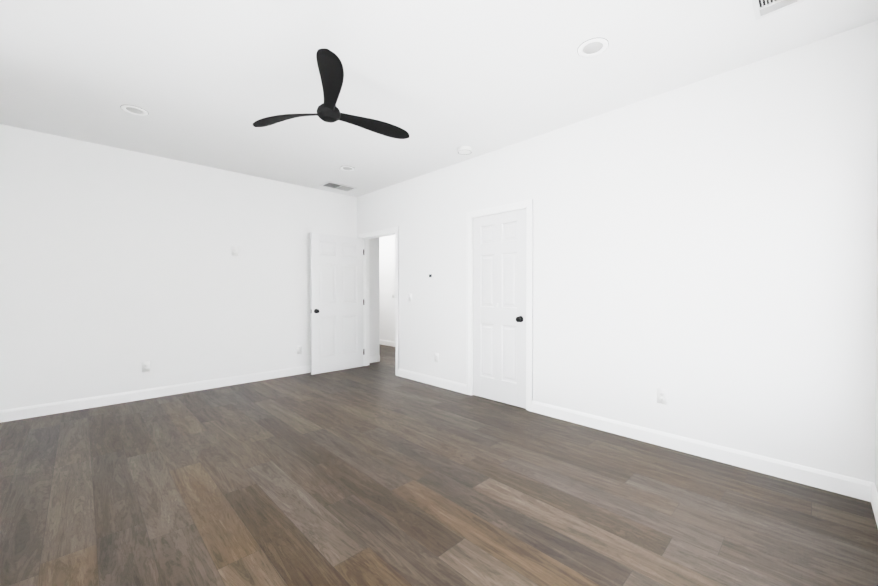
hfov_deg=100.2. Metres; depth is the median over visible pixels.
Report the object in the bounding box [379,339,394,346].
baseboard
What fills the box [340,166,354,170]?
recessed light
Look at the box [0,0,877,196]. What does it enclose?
ceiling
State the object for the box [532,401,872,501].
baseboard
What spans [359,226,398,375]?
door frame
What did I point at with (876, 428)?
wall
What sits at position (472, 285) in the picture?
door frame
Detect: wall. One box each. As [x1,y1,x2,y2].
[0,124,379,409]
[357,20,877,482]
[379,235,394,341]
[875,135,877,491]
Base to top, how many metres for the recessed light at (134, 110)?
0.008 m
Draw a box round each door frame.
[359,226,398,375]
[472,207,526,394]
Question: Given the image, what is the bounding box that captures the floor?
[0,344,877,585]
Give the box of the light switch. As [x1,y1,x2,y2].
[408,293,411,300]
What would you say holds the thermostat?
attached to the wall at (704, 252)
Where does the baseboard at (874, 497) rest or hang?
attached to the wall at (876, 428)
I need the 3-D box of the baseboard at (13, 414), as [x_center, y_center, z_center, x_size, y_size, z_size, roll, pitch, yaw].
[-2.731,1.113,4.616,3.920,0.110,0.014,0,1,-44]
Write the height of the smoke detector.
0.044 m
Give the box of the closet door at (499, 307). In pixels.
[473,209,525,408]
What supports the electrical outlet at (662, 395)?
attached to the wall at (704, 252)
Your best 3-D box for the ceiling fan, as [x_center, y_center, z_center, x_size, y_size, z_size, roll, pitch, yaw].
[-0.634,-1.363,2.602,0.997,0.370,1.191,0,1,-44]
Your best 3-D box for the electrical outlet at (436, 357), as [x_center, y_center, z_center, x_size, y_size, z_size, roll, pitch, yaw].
[-0.032,0.808,4.650,0.008,0.116,0.072,0,1,-44]
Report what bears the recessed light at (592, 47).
in the ceiling
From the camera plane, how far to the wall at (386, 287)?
8.14 m
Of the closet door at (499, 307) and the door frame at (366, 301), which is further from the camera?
the door frame at (366, 301)
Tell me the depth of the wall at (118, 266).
4.08 m
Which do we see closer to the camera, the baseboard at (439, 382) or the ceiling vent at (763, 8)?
the ceiling vent at (763, 8)
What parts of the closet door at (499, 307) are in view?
knob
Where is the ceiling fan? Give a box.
[253,48,408,138]
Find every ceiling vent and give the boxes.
[320,181,356,191]
[752,0,803,19]
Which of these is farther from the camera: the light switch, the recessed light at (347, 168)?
the light switch
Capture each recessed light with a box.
[120,105,147,115]
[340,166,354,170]
[577,38,608,56]
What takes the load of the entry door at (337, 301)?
in the wall at (704, 252)
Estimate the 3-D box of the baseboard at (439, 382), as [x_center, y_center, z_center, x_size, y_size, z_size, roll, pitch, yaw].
[-0.123,1.112,4.742,0.014,0.110,1.281,0,1,-44]
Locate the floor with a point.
(380, 473)
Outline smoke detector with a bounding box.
[457,146,471,154]
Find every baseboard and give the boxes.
[0,365,310,422]
[370,355,379,362]
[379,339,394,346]
[398,368,465,393]
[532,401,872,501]
[871,483,877,526]
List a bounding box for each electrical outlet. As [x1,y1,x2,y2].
[142,361,149,371]
[297,346,301,353]
[435,353,438,362]
[657,388,667,404]
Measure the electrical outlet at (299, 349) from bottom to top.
0.116 m
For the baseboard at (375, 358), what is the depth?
6.22 m
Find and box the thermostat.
[428,273,433,279]
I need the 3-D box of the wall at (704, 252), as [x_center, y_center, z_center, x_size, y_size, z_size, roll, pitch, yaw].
[0.657,-0.193,4.031,0.120,2.730,5.575,0,1,-44]
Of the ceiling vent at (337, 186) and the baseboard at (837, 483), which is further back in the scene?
the ceiling vent at (337, 186)
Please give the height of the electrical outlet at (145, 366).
0.116 m
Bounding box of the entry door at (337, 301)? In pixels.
[311,233,363,374]

